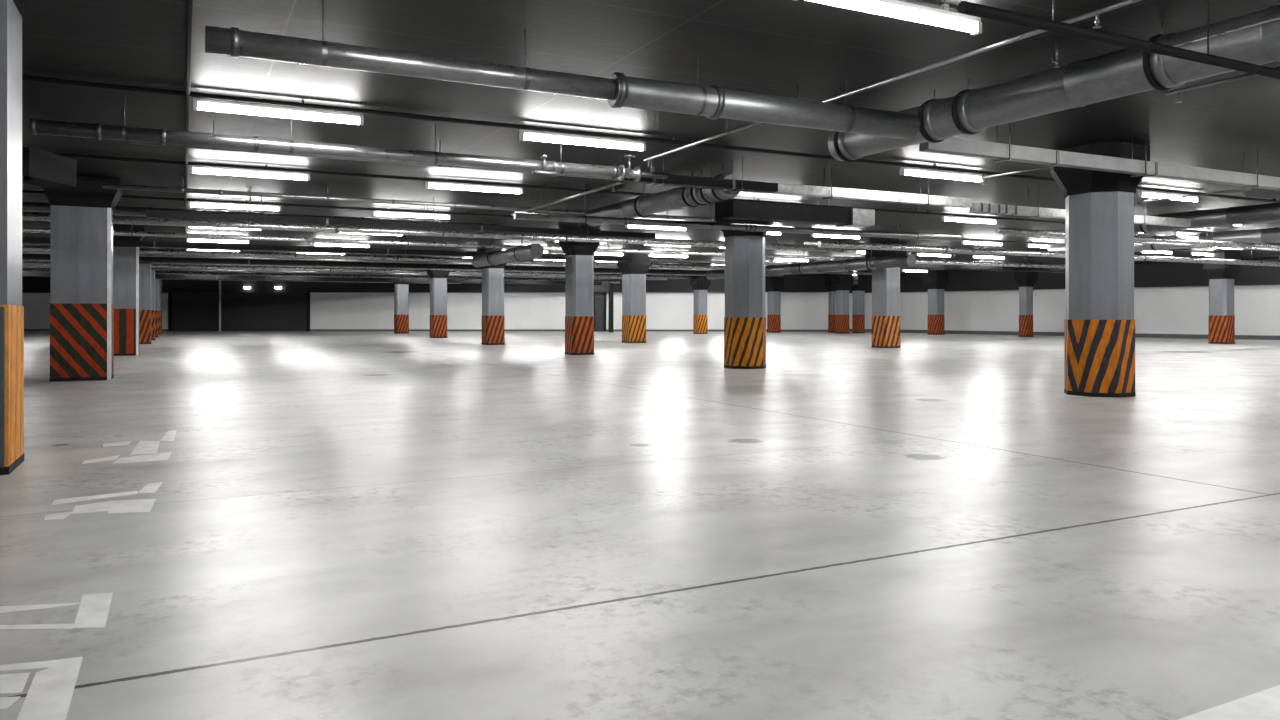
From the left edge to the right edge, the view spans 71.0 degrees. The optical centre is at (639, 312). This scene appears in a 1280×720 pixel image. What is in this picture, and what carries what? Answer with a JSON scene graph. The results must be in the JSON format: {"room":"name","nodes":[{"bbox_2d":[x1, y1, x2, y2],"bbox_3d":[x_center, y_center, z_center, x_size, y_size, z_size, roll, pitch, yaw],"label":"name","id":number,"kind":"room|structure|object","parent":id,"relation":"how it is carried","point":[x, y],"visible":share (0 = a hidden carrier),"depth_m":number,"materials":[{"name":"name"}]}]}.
{"room":"parking garage","nodes":[
{"label":"parking garage","id":0,"kind":"room"},
{"bbox_2d":[22,292,827,329],"bbox_3d":[-13.178,-0.500,49.130,48.109,3.000,0.200,0,0,2],"label":"wall","id":1,"kind":"structure","parent":0,"point":[522,310],"depth_m":48.82,"materials":[{"name":"white paint"}]},
{"bbox_2d":[168,293,309,330],"bbox_3d":[-22.008,-0.200,49.245,7.836,2.400,0.162,0,0,2],"label":"door","id":2,"kind":"structure","parent":1,"relation":"in","point":[186,311],"depth_m":49.23,"materials":[{"name":"black paint"}]},
{"bbox_2d":[22,276,827,292],"bbox_3d":[-13.187,-1.560,48.855,48.110,0.880,0.350,0,0,2],"label":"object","id":3,"kind":"structure","parent":1,"relation":"attached to","point":[791,283],"depth_m":48.76,"materials":[{"name":"concrete"}]},
{"bbox_2d":[24,329,827,331],"bbox_3d":[-13.181,0.945,49.015,48.109,0.110,0.030,0,0,2],"label":"baseboard","id":4,"kind":"structure","parent":1,"relation":"attached to","point":[679,330],"depth_m":48.78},
{"bbox_2d":[594,292,605,330],"bbox_3d":[-2.200,-0.200,48.582,0.729,2.400,0.160,0,0,2],"label":"door","id":5,"kind":"structure","parent":1,"relation":"in","point":[599,297],"depth_m":48.57,"materials":[{"name":"black paint"}]},
{"bbox_2d":[0,331,1279,719],"bbox_3d":[1.676,1.100,31.324,52.514,0.200,68.300,0,0,-27],"label":"floor","id":6,"kind":"structure","parent":0,"point":[339,525],"depth_m":4.14,"materials":[{"name":"concrete"}]},
{"bbox_2d":[0,0,23,474],"bbox_3d":[-4.380,-0.500,5.634,0.772,3.000,0.626,0,0,-27],"label":"concrete pillar","id":7,"kind":"structure","parent":6,"relation":"on","point":[11,308],"depth_m":5.66,"materials":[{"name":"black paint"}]},
{"bbox_2d":[0,657,82,719],"bbox_3d":[-1.640,0.999,2.360,0.265,0.001,0.509,0,0,-27],"label":"painted marking","id":8,"kind":"object","parent":6,"relation":"on","point":[49,695],"visible":1,"depth_m":2.39,"materials":[{"name":"white paint"}]},
{"bbox_2d":[0,593,112,629],"bbox_3d":[-1.976,0.999,2.944,0.408,0.001,0.424,0,0,-27],"label":"painted marking","id":9,"kind":"object","parent":6,"relation":"on","point":[93,610],"visible":1,"depth_m":3.00,"materials":[{"name":"white paint"}]},
{"bbox_2d":[41,176,122,381],"bbox_3d":[-8.394,-0.500,13.512,1.010,3.000,0.880,0,0,-27],"label":"concrete pillar","id":10,"kind":"structure","parent":6,"relation":"on","point":[81,216],"depth_m":13.23,"materials":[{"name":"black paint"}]},
{"bbox_2d":[44,482,162,519],"bbox_3d":[-2.850,0.999,4.802,0.509,0.001,0.876,0,0,-27],"label":"painted marking","id":11,"kind":"object","parent":6,"relation":"on","point":[140,505],"visible":1,"depth_m":4.68,"materials":[{"name":"white paint"}]},
{"bbox_2d":[113,227,144,355],"bbox_3d":[-12.344,-0.500,21.320,1.000,3.000,0.880,0,0,-27],"label":"concrete pillar","id":12,"kind":"structure","parent":6,"relation":"on","point":[125,259],"depth_m":21.09,"materials":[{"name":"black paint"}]},
{"bbox_2d":[82,430,176,463],"bbox_3d":[-3.806,0.999,6.763,0.550,0.001,1.747,0,0,-27],"label":"painted marking","id":13,"kind":"object","parent":6,"relation":"on","point":[143,447],"visible":1,"depth_m":6.37,"materials":[{"name":"white paint"}]},
{"bbox_2d":[139,262,151,343],"bbox_3d":[-16.230,-0.500,28.992,1.000,3.000,0.880,0,0,-27],"label":"concrete pillar","id":14,"kind":"structure","parent":6,"relation":"on","point":[144,268],"depth_m":28.80,"materials":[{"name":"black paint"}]},
{"bbox_2d":[151,268,154,339],"bbox_3d":[-18.227,-0.500,32.912,1.000,3.000,0.880,0,0,-27],"label":"concrete pillar","id":15,"kind":"structure","parent":6,"relation":"on","point":[152,269],"depth_m":32.78,"materials":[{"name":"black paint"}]},
{"bbox_2d":[155,270,159,336],"bbox_3d":[-20.224,-0.500,36.833,1.000,3.000,0.880,0,0,-27],"label":"concrete pillar","id":16,"kind":"structure","parent":6,"relation":"on","point":[156,280],"depth_m":36.71,"materials":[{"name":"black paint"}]},
{"bbox_2d":[391,275,411,333],"bbox_3d":[-11.656,-0.500,43.839,0.860,3.000,0.860,0,0,-27],"label":"concrete pillar","id":17,"kind":"structure","parent":6,"relation":"on","point":[401,290],"depth_m":43.58,"materials":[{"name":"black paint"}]},
{"bbox_2d":[426,270,450,337],"bbox_3d":[-8.125,-0.500,36.169,0.840,3.000,0.840,0,0,-27],"label":"concrete pillar","id":18,"kind":"structure","parent":6,"relation":"on","point":[438,278],"depth_m":35.90,"materials":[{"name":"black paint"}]},
{"bbox_2d":[477,249,506,344],"bbox_3d":[-4.642,-0.500,28.323,0.840,3.000,0.840,0,0,-27],"label":"concrete pillar","id":19,"kind":"structure","parent":6,"relation":"on","point":[492,276],"depth_m":28.06,"materials":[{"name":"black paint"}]},
{"bbox_2d":[558,228,600,354],"bbox_3d":[-1.460,-0.500,21.642,0.820,3.000,0.820,0,0,-27],"label":"concrete pillar","id":20,"kind":"structure","parent":6,"relation":"on","point":[579,256],"depth_m":21.40,"materials":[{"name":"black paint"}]},
{"bbox_2d":[608,279,613,331],"bbox_3d":[-1.495,-0.499,46.237,0.200,2.999,0.200,0,0,-27],"label":"steel post","id":21,"kind":"object","parent":6,"relation":"on","point":[610,285],"visible":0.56,"depth_m":46.17,"materials":[{"name":"metal"}]},
{"bbox_2d":[617,253,650,342],"bbox_3d":[-0.202,-0.500,30.216,0.880,3.000,0.880,0,0,-27],"label":"concrete pillar","id":22,"kind":"structure","parent":6,"relation":"on","point":[633,272],"depth_m":29.94,"materials":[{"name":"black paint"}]},
{"bbox_2d":[690,276,710,333],"bbox_3d":[2.899,-0.500,42.979,0.780,3.000,0.780,0,0,-27],"label":"concrete pillar","id":23,"kind":"structure","parent":6,"relation":"on","point":[700,285],"depth_m":42.73,"materials":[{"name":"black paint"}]},
{"bbox_2d":[715,200,773,368],"bbox_3d":[1.916,-0.500,16.367,0.950,3.000,0.950,0,0,-27],"label":"concrete pillar","id":24,"kind":"structure","parent":6,"relation":"on","point":[744,319],"depth_m":16.06,"materials":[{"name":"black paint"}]},
{"bbox_2d":[765,276,783,332],"bbox_3d":[6.876,-0.500,46.028,0.780,3.000,0.780,0,0,-27],"label":"concrete pillar","id":25,"kind":"structure","parent":6,"relation":"on","point":[774,285],"depth_m":45.78,"materials":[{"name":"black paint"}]},
{"bbox_2d":[825,274,835,332],"bbox_3d":[9.826,-0.500,45.905,0.540,3.000,0.540,0,0,-27],"label":"concrete pillar","id":26,"kind":"structure","parent":6,"relation":"on","point":[828,277],"depth_m":45.80,"materials":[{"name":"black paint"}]},
{"bbox_2d":[832,274,852,333],"bbox_3d":[9.934,-0.500,44.005,0.760,3.000,0.760,0,0,-27],"label":"concrete pillar","id":27,"kind":"structure","parent":6,"relation":"on","point":[842,283],"depth_m":43.77,"materials":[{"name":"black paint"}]},
{"bbox_2d":[851,275,867,332],"bbox_3d":[10.871,-0.500,44.629,0.710,3.000,0.710,0,0,-27],"label":"concrete pillar","id":28,"kind":"structure","parent":6,"relation":"on","point":[860,282],"depth_m":44.42,"materials":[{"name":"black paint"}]},
{"bbox_2d":[865,242,906,347],"bbox_3d":[7.109,-0.500,25.924,0.860,3.000,0.860,0,0,-27],"label":"concrete pillar","id":29,"kind":"structure","parent":6,"relation":"on","point":[886,318],"depth_m":25.68,"materials":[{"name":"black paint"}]},
{"bbox_2d":[924,270,947,334],"bbox_3d":[13.732,-0.500,41.612,0.830,3.000,0.830,0,0,-27],"label":"concrete pillar","id":30,"kind":"structure","parent":6,"relation":"on","point":[935,281],"depth_m":41.35,"materials":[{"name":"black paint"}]},
{"bbox_2d":[1014,271,1037,336],"bbox_3d":[16.235,-0.500,37.728,0.680,3.000,0.680,0,0,-27],"label":"concrete pillar","id":31,"kind":"structure","parent":6,"relation":"on","point":[1026,281],"depth_m":37.54,"materials":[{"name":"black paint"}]},
{"bbox_2d":[1051,142,1149,397],"bbox_3d":[5.629,-0.500,11.001,0.950,3.000,0.950,0,0,-27],"label":"concrete pillar","id":32,"kind":"structure","parent":6,"relation":"on","point":[1099,322],"depth_m":10.69,"materials":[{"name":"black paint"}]},
{"bbox_2d":[1202,250,1240,343],"bbox_3d":[18.916,-0.500,29.179,0.830,3.000,0.830,0,0,-27],"label":"concrete pillar","id":33,"kind":"structure","parent":6,"relation":"on","point":[1221,317],"depth_m":28.94,"materials":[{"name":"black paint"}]},
{"bbox_2d":[1177,685,1279,719],"bbox_3d":[1.532,0.999,2.210,0.609,0.001,0.186,0,0,-27],"label":"painted line","id":34,"kind":"object","parent":6,"relation":"on","point":[1265,704],"visible":1,"depth_m":2.26,"materials":[{"name":"white paint"}]},
{"bbox_2d":[13,0,1279,275],"bbox_3d":[1.676,-2.125,31.324,52.514,0.250,68.300,0,0,-27],"label":"ceiling","id":35,"kind":"structure","parent":0,"point":[768,47],"depth_m":8.36,"materials":[{"name":"concrete"}]},
{"bbox_2d":[22,146,76,186],"bbox_3d":[-6.824,-1.700,9.374,1.550,0.599,0.900,0,0,-27],"label":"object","id":36,"kind":"object","parent":35,"relation":"hanging from","point":[42,168],"visible":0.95,"depth_m":9.50,"materials":[{"name":"metal"}]},
{"bbox_2d":[184,0,192,249],"bbox_3d":[-11.041,-1.968,21.759,0.032,0.060,44.000,0,0,-27],"label":"conduit","id":37,"kind":"object","parent":35,"relation":"attached to","point":[189,2],"visible":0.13,"depth_m":7.23,"materials":[{"name":"metal"}]},
{"bbox_2d":[186,238,249,243],"bbox_3d":[-11.063,-1.923,23.543,1.500,0.153,0.066,0,0,-27],"label":"ceiling lamp","id":38,"kind":"object","parent":35,"relation":"hanging from","point":[187,239],"visible":0.8,"depth_m":23.52,"materials":[{"name":"white"}]},
{"bbox_2d":[188,199,280,210],"bbox_3d":[-7.182,-1.923,15.925,1.500,0.153,0.066,0,0,-27],"label":"ceiling lamp","id":39,"kind":"object","parent":35,"relation":"hanging from","point":[190,203],"visible":0.9,"depth_m":15.89,"materials":[{"name":"white plastic"}]},
{"bbox_2d":[190,163,309,180],"bbox_3d":[-5.275,-1.923,12.183,1.500,0.153,0.066,0,0,-27],"label":"ceiling lamp","id":40,"kind":"object","parent":35,"relation":"hanging from","point":[200,169],"visible":0.91,"depth_m":12.15,"materials":[{"name":"white plastic"}]},
{"bbox_2d":[22,197,497,225],"bbox_3d":[-6.512,-1.781,15.425,8.400,0.436,0.174,0,0,-27],"label":"ceiling pipe","id":41,"kind":"object","parent":35,"relation":"hanging from","point":[26,206],"visible":0.32,"depth_m":14.97,"materials":[{"name":"metal"}]},
{"bbox_2d":[193,97,363,125],"bbox_3d":[-3.391,-1.923,8.485,1.500,0.153,0.066,0,0,-27],"label":"ceiling lamp","id":42,"kind":"object","parent":35,"relation":"hanging from","point":[357,118],"visible":0.94,"depth_m":8.45,"materials":[{"name":"white plastic"}]},
{"bbox_2d":[22,272,601,284],"bbox_3d":[-12.630,-1.659,38.008,24.000,0.681,0.570,0,0,-27],"label":"cable tray","id":43,"kind":"object","parent":35,"relation":"hanging from","point":[24,274],"visible":0.69,"depth_m":37.36,"materials":[{"name":"black paint"}]},
{"bbox_2d":[167,271,460,283],"bbox_3d":[-17.454,-1.757,43.070,18.000,0.483,0.204,0,0,-27],"label":"ceiling pipe","id":44,"kind":"object","parent":35,"relation":"hanging from","point":[192,271],"visible":0.19,"depth_m":42.92,"materials":[{"name":"metal"}]},
{"bbox_2d":[22,269,619,282],"bbox_3d":[-12.647,-1.757,40.244,26.000,0.483,0.204,0,0,-27],"label":"ceiling pipe","id":45,"kind":"object","parent":35,"relation":"hanging from","point":[23,270],"visible":0.28,"depth_m":39.55,"materials":[{"name":"metal"}]},
{"bbox_2d":[29,95,619,178],"bbox_3d":[-2.820,-1.786,9.225,5.750,0.426,0.153,0,0,-27],"label":"ceiling pipe","id":46,"kind":"object","parent":35,"relation":"hanging from","point":[98,131],"visible":0.97,"depth_m":8.89,"materials":[{"name":"metal"}]},
{"bbox_2d":[532,154,556,176],"bbox_3d":[-1.069,-1.650,10.028,0.280,0.240,0.070,0,0,-27],"label":"valve","id":47,"kind":"object","parent":46,"relation":"attached to","point":[534,172],"visible":1,"depth_m":10.01,"materials":[{"name":"metal"}]},
{"bbox_2d":[618,155,667,181],"bbox_3d":[0.044,-1.715,10.685,0.620,0.310,0.180,0,0,-27],"label":"valve","id":48,"kind":"object","parent":46,"relation":"attached to","point":[636,173],"visible":0.97,"depth_m":10.59,"materials":[{"name":"metal"}]},
{"bbox_2d":[22,237,632,260],"bbox_3d":[-8.313,-1.768,22.925,18.000,0.461,0.470,0,0,-27],"label":"cable tray","id":49,"kind":"object","parent":35,"relation":"hanging from","point":[25,240],"visible":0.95,"depth_m":22.63,"materials":[{"name":"black paint"}]},
{"bbox_2d":[314,242,369,247],"bbox_3d":[-8.283,-1.923,24.960,1.500,0.153,0.066,0,0,-27],"label":"ceiling lamp","id":50,"kind":"object","parent":35,"relation":"hanging from","point":[315,243],"visible":0.82,"depth_m":24.94,"materials":[{"name":"white"}]},
{"bbox_2d":[22,265,666,279],"bbox_3d":[-11.121,-1.835,39.451,28.000,0.329,0.136,0,0,-27],"label":"ceiling pipe","id":51,"kind":"object","parent":35,"relation":"hanging from","point":[23,266],"visible":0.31,"depth_m":38.45,"materials":[{"name":"metal"}]},
{"bbox_2d":[79,120,623,179],"bbox_3d":[-2.314,-1.843,10.380,7.100,0.312,0.065,0,0,-27],"label":"ceiling pipe","id":52,"kind":"object","parent":35,"relation":"hanging from","point":[80,138],"visible":0.38,"depth_m":9.79,"materials":[{"name":"metal"}]},
{"bbox_2d":[22,261,691,278],"bbox_3d":[-9.759,-1.813,36.778,28.000,0.372,0.181,0,0,-27],"label":"ceiling pipe","id":53,"kind":"object","parent":35,"relation":"hanging from","point":[28,263],"visible":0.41,"depth_m":35.57,"materials":[{"name":"metal"}]},
{"bbox_2d":[22,260,705,275],"bbox_3d":[-7.407,-1.788,33.262,27.000,0.422,0.181,0,0,-27],"label":"ceiling pipe","id":54,"kind":"object","parent":35,"relation":"hanging from","point":[22,260],"visible":0.23,"depth_m":31.92,"materials":[{"name":"metal"}]},
{"bbox_2d":[22,253,706,274],"bbox_3d":[-7.381,-1.734,29.908,26.000,0.531,0.570,0,0,-27],"label":"cable tray","id":55,"kind":"object","parent":35,"relation":"hanging from","point":[314,263],"visible":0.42,"depth_m":28.74,"materials":[{"name":"black paint"}]},
{"bbox_2d":[146,186,655,239],"bbox_3d":[-3.651,-1.716,15.648,8.700,0.566,0.420,0,0,-27],"label":"cable tray","id":56,"kind":"object","parent":35,"relation":"hanging from","point":[150,214],"visible":0.98,"depth_m":15.09,"materials":[{"name":"black paint"}]},
{"bbox_2d":[103,175,713,220],"bbox_3d":[-3.064,-1.869,14.825,10.000,0.260,0.079,0,0,-27],"label":"ceiling pipe","id":57,"kind":"object","parent":35,"relation":"hanging from","point":[107,186],"visible":0.76,"depth_m":14.06,"materials":[{"name":"metal"}]},
{"bbox_2d":[205,0,615,99],"bbox_3d":[-1.414,-1.779,6.013,2.700,0.440,0.181,0,0,-27],"label":"ceiling pipe","id":58,"kind":"object","parent":35,"relation":"hanging from","point":[234,42],"visible":1,"depth_m":5.86,"materials":[{"name":"metal"}]},
{"bbox_2d":[372,208,450,218],"bbox_3d":[-4.402,-1.923,17.341,1.500,0.153,0.066,0,0,-27],"label":"ceiling lamp","id":59,"kind":"object","parent":35,"relation":"hanging from","point":[374,212],"visible":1,"depth_m":17.30,"materials":[{"name":"white plastic"}]},
{"bbox_2d":[22,210,845,251],"bbox_3d":[-4.261,-1.819,19.377,22.000,0.360,0.158,0,0,-27],"label":"ceiling pipe","id":60,"kind":"object","parent":35,"relation":"hanging from","point":[25,216],"visible":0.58,"depth_m":19.03,"materials":[{"name":"metal"}]},
{"bbox_2d":[22,245,847,271],"bbox_3d":[-4.964,-1.819,29.569,30.000,0.360,0.158,0,0,-27],"label":"ceiling pipe","id":61,"kind":"object","parent":35,"relation":"hanging from","point":[24,248],"visible":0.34,"depth_m":27.45,"materials":[{"name":"metal"}]},
{"bbox_2d":[22,251,871,274],"bbox_3d":[-4.498,-1.861,33.061,34.000,0.277,0.113,0,0,-27],"label":"ceiling pipe","id":62,"kind":"object","parent":35,"relation":"hanging from","point":[23,252],"visible":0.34,"depth_m":30.61,"materials":[{"name":"metal"}]},
{"bbox_2d":[426,181,522,193],"bbox_3d":[-2.495,-1.923,13.599,1.500,0.153,0.066,0,0,-27],"label":"ceiling lamp","id":63,"kind":"object","parent":35,"relation":"hanging from","point":[429,184],"visible":0.93,"depth_m":13.57,"materials":[{"name":"white plastic"}]},
{"bbox_2d":[22,224,940,259],"bbox_3d":[-0.458,-1.841,25.131,30.000,0.317,0.113,0,0,-27],"label":"ceiling pipe","id":64,"kind":"object","parent":35,"relation":"hanging from","point":[30,230],"visible":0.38,"depth_m":22.05,"materials":[{"name":"metal"}]},
{"bbox_2d":[471,226,543,266],"bbox_3d":[-3.272,-1.585,21.621,0.376,0.827,4.500,0,0,-27],"label":"duct","id":65,"kind":"object","parent":35,"relation":"hanging from","point":[521,253],"visible":0.99,"depth_m":20.91,"materials":[{"name":"grey metal"}]},
{"bbox_2d":[511,179,622,219],"bbox_3d":[-1.223,-1.824,13.855,0.048,0.350,4.600,0,0,-27],"label":"pipe","id":66,"kind":"object","parent":35,"relation":"hanging from","point":[615,183],"visible":0.9,"depth_m":13.43,"materials":[{"name":"metal"}]},
{"bbox_2d":[519,129,645,151],"bbox_3d":[-0.612,-1.923,9.901,1.500,0.153,0.066,0,0,-27],"label":"ceiling lamp","id":67,"kind":"object","parent":35,"relation":"hanging from","point":[639,145],"visible":0.94,"depth_m":9.86,"materials":[{"name":"white plastic"}]},
{"bbox_2d":[51,152,1210,232],"bbox_3d":[5.196,-1.963,17.338,43.000,0.070,0.052,0,0,-27],"label":"conduit","id":68,"kind":"object","parent":35,"relation":"attached to","point":[61,154],"visible":0.69,"depth_m":13.14,"materials":[{"name":"grey metal"}]},
{"bbox_2d":[22,75,1279,202],"bbox_3d":[7.079,-1.963,13.640,43.000,0.070,0.052,0,0,-27],"label":"conduit","id":69,"kind":"object","parent":35,"relation":"attached to","point":[302,104],"visible":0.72,"depth_m":9.27,"materials":[{"name":"black metal"}]},
{"bbox_2d":[22,190,1279,255],"bbox_3d":[3.289,-1.963,21.080,43.000,0.070,0.052,0,0,-27],"label":"conduit","id":70,"kind":"object","parent":35,"relation":"attached to","point":[23,191],"visible":0.47,"depth_m":16.67,"materials":[{"name":"grey metal"}]},
{"bbox_2d":[625,225,686,230],"bbox_3d":[0.365,-1.923,19.770,1.500,0.153,0.066,0,0,-27],"label":"ceiling lamp","id":71,"kind":"object","parent":35,"relation":"hanging from","point":[626,226],"visible":0.44,"depth_m":19.73,"materials":[{"name":"white"}]},
{"bbox_2d":[585,164,739,225],"bbox_3d":[0.186,-1.750,13.843,0.356,0.497,4.500,0,0,-27],"label":"duct","id":72,"kind":"object","parent":35,"relation":"hanging from","point":[644,205],"visible":0.8,"depth_m":13.24,"materials":[{"name":"grey metal"}]},
{"bbox_2d":[613,149,778,192],"bbox_3d":[0.742,-1.784,11.320,2.300,0.431,0.270,0,0,-27],"label":"cable tray","id":73,"kind":"object","parent":35,"relation":"hanging from","point":[733,185],"visible":0.84,"depth_m":11.29,"materials":[{"name":"black paint"}]},
{"bbox_2d":[643,119,760,166],"bbox_3d":[0.599,-1.854,9.508,0.048,0.290,2.400,0,0,-27],"label":"pipe","id":74,"kind":"object","parent":35,"relation":"hanging from","point":[754,123],"visible":0.92,"depth_m":9.34,"materials":[{"name":"metal"}]},
{"bbox_2d":[513,184,961,240],"bbox_3d":[2.187,-1.693,15.424,9.100,0.613,0.128,0,0,-27],"label":"ceiling pipe","id":75,"kind":"object","parent":35,"relation":"hanging from","point":[517,215],"visible":0.99,"depth_m":14.96,"materials":[{"name":"metal"}]},
{"bbox_2d":[607,55,919,139],"bbox_3d":[1.099,-1.760,7.294,2.920,0.479,0.260,0,0,-27],"label":"ceiling pipe","id":76,"kind":"object","parent":35,"relation":"hanging from","point":[712,102],"visible":0.94,"depth_m":7.11,"materials":[{"name":"metal"}]},
{"bbox_2d":[651,259,944,269],"bbox_3d":[-2.146,-1.886,29.545,33.000,0.225,0.090,0,0,-27],"label":"ceiling pipe","id":77,"kind":"object","parent":35,"relation":"hanging from","point":[661,260],"visible":0.16,"depth_m":31.81,"materials":[{"name":"metal"}]},
{"bbox_2d":[722,200,874,226],"bbox_3d":[2.639,-1.734,14.700,2.850,0.529,0.360,0,0,-27],"label":"duct","id":78,"kind":"object","parent":35,"relation":"hanging from","point":[734,209],"visible":0.98,"depth_m":14.50,"materials":[{"name":"black metal"}]},
{"bbox_2d":[706,240,915,278],"bbox_3d":[4.755,-1.585,27.674,0.376,0.827,10.000,0,0,-27],"label":"duct","id":79,"kind":"object","parent":35,"relation":"hanging from","point":[871,263],"visible":0.77,"depth_m":25.67,"materials":[{"name":"metal"}]},
{"bbox_2d":[772,166,971,207],"bbox_3d":[3.370,-1.784,12.716,3.550,0.431,0.190,0,0,-27],"label":"cable trunking","id":80,"kind":"object","parent":35,"relation":"hanging from","point":[783,188],"visible":0.88,"depth_m":12.59,"materials":[{"name":"metal"}]},
{"bbox_2d":[794,0,981,35],"bbox_3d":[1.577,-1.923,5.607,1.500,0.153,0.066,0,0,-27],"label":"ceiling lamp","id":81,"kind":"object","parent":35,"relation":"hanging from","point":[943,17],"visible":1,"depth_m":5.67,"materials":[{"name":"white plastic"}]},
{"bbox_2d":[899,167,982,182],"bbox_3d":[4.155,-1.923,12.330,1.500,0.153,0.066,0,0,-27],"label":"ceiling lamp","id":82,"kind":"object","parent":35,"relation":"hanging from","point":[910,171],"visible":0.88,"depth_m":12.29,"materials":[{"name":"white plastic"}]},
{"bbox_2d":[830,259,1064,272],"bbox_3d":[11.307,-1.734,30.676,12.000,0.531,0.570,0,0,-27],"label":"cable tray","id":83,"kind":"object","parent":35,"relation":"hanging from","point":[925,266],"visible":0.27,"depth_m":30.72,"materials":[{"name":"black paint"}]},
{"bbox_2d":[831,253,1064,268],"bbox_3d":[11.451,-1.759,29.290,13.000,0.480,0.158,0,0,-27],"label":"ceiling pipe","id":84,"kind":"object","parent":35,"relation":"hanging from","point":[918,261],"visible":0.52,"depth_m":28.95,"materials":[{"name":"metal"}]},
{"bbox_2d":[797,0,1141,102],"bbox_3d":[2.082,-1.844,6.532,0.048,0.310,3.350,0,0,-27],"label":"pipe","id":85,"kind":"object","parent":35,"relation":"hanging from","point":[1097,12],"visible":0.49,"depth_m":5.99,"materials":[{"name":"metal"}]},
{"bbox_2d":[942,216,996,223],"bbox_3d":[6.727,-1.923,18.298,1.500,0.153,0.066,0,0,-27],"label":"ceiling lamp","id":86,"kind":"object","parent":35,"relation":"hanging from","point":[944,218],"visible":0.88,"depth_m":18.25,"materials":[{"name":"white"}]},
{"bbox_2d":[846,249,1171,262],"bbox_3d":[1.360,-1.963,24.867,43.000,0.070,0.052,0,0,-27],"label":"conduit","id":87,"kind":"object","parent":35,"relation":"attached to","point":[846,249],"visible":0.12,"depth_m":30.36,"materials":[{"name":"metal"}]},
{"bbox_2d":[980,164,1055,184],"bbox_3d":[4.787,-1.834,11.024,0.048,0.330,1.500,0,0,-27],"label":"pipe","id":88,"kind":"object","parent":35,"relation":"hanging from","point":[1039,167],"visible":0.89,"depth_m":11.21,"materials":[{"name":"metal"}]},
{"bbox_2d":[817,223,1279,265],"bbox_3d":[11.811,-1.689,23.077,18.000,0.620,0.158,0,0,-27],"label":"ceiling pipe","id":89,"kind":"object","parent":35,"relation":"hanging from","point":[825,244],"visible":0.91,"depth_m":21.34,"materials":[{"name":"metal"}]},
{"bbox_2d":[828,5,1279,161],"bbox_3d":[3.610,-1.763,6.132,0.386,0.472,6.850,0,0,-27],"label":"pipe","id":90,"kind":"object","parent":35,"relation":"hanging from","point":[1254,37],"visible":0.92,"depth_m":6.55,"materials":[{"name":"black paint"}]},
{"bbox_2d":[970,186,1190,226],"bbox_3d":[7.424,-1.758,14.837,5.300,0.481,0.210,0,0,-27],"label":"cable trunking","id":91,"kind":"object","parent":35,"relation":"hanging from","point":[982,208],"visible":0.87,"depth_m":14.24,"materials":[{"name":"metal"}]},
{"bbox_2d":[919,123,1279,190],"bbox_3d":[6.584,-1.771,10.593,8.650,0.456,0.190,0,0,-27],"label":"cable trunking","id":92,"kind":"object","parent":35,"relation":"hanging from","point":[1001,152],"visible":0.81,"depth_m":9.69,"materials":[{"name":"metal"}]},
{"bbox_2d":[957,0,1279,78],"bbox_3d":[15.210,-1.734,11.340,30.600,0.528,0.060,0,0,-27],"label":"conduit","id":93,"kind":"object","parent":35,"relation":"attached to","point":[964,7],"visible":1,"depth_m":4.88,"materials":[{"name":"black metal"}]},
{"bbox_2d":[996,227,1279,248],"bbox_3d":[13.982,-1.710,19.918,17.000,0.577,0.113,0,0,-27],"label":"ceiling pipe","id":94,"kind":"object","parent":35,"relation":"hanging from","point":[998,230],"visible":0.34,"depth_m":18.21,"materials":[{"name":"metal"}]},
{"bbox_2d":[1004,234,1279,250],"bbox_3d":[14.555,-1.732,20.995,17.000,0.534,0.068,0,0,-27],"label":"ceiling pipe","id":95,"kind":"object","parent":35,"relation":"hanging from","point":[1013,235],"visible":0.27,"depth_m":19.41,"materials":[{"name":"metal"}]},
{"bbox_2d":[1048,227,1279,251],"bbox_3d":[13.937,-1.760,20.007,0.396,0.477,11.000,0,0,-27],"label":"duct","id":96,"kind":"object","parent":35,"relation":"hanging from","point":[1264,235],"visible":0.52,"depth_m":20.68,"materials":[{"name":"grey metal"}]},
{"bbox_2d":[1138,190,1198,201],"bbox_3d":[8.611,-1.923,14.600,1.500,0.153,0.066,0,0,-27],"label":"ceiling lamp","id":97,"kind":"object","parent":35,"relation":"hanging from","point":[1141,193],"visible":0.89,"depth_m":14.50,"materials":[{"name":"white plastic"}]},
{"bbox_2d":[1137,183,1251,207],"bbox_3d":[8.284,-1.834,13.479,0.048,0.330,1.700,0,0,-27],"label":"pipe","id":98,"kind":"object","parent":35,"relation":"hanging from","point":[1243,190],"visible":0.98,"depth_m":13.38,"materials":[{"name":"metal"}]},
{"bbox_2d":[1134,202,1279,233],"bbox_3d":[11.386,-1.766,14.218,0.376,0.467,9.000,0,0,-27],"label":"duct","id":99,"kind":"object","parent":35,"relation":"hanging from","point":[1270,212],"visible":0.72,"depth_m":15.95,"materials":[{"name":"metal"}]},
{"bbox_2d":[1166,67,1279,102],"bbox_3d":[4.827,-1.854,6.387,0.048,0.290,2.200,0,0,-27],"label":"pipe","id":100,"kind":"object","parent":35,"relation":"hanging from","point":[1249,75],"visible":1,"depth_m":7.05,"materials":[{"name":"metal"}]},
{"bbox_2d":[849,285,1279,335],"bbox_3d":[25.567,-0.500,31.031,0.200,3.000,45.252,0,0,-40],"label":"wall","id":101,"kind":"structure","parent":0,"point":[1157,310],"depth_m":36.95,"materials":[{"name":"white paint"}]},
{"bbox_2d":[849,258,1279,292],"bbox_3d":[25.338,-1.525,30.837,0.400,0.950,45.252,0,0,-40],"label":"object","id":102,"kind":"structure","parent":101,"relation":"attached to","point":[1175,274],"depth_m":36.47,"materials":[{"name":"paint"}]},
{"bbox_2d":[849,329,1279,339],"bbox_3d":[25.475,0.920,30.953,0.040,0.160,45.252,0,0,-40],"label":"baseboard","id":103,"kind":"structure","parent":101,"relation":"attached to","point":[1199,336],"depth_m":36.91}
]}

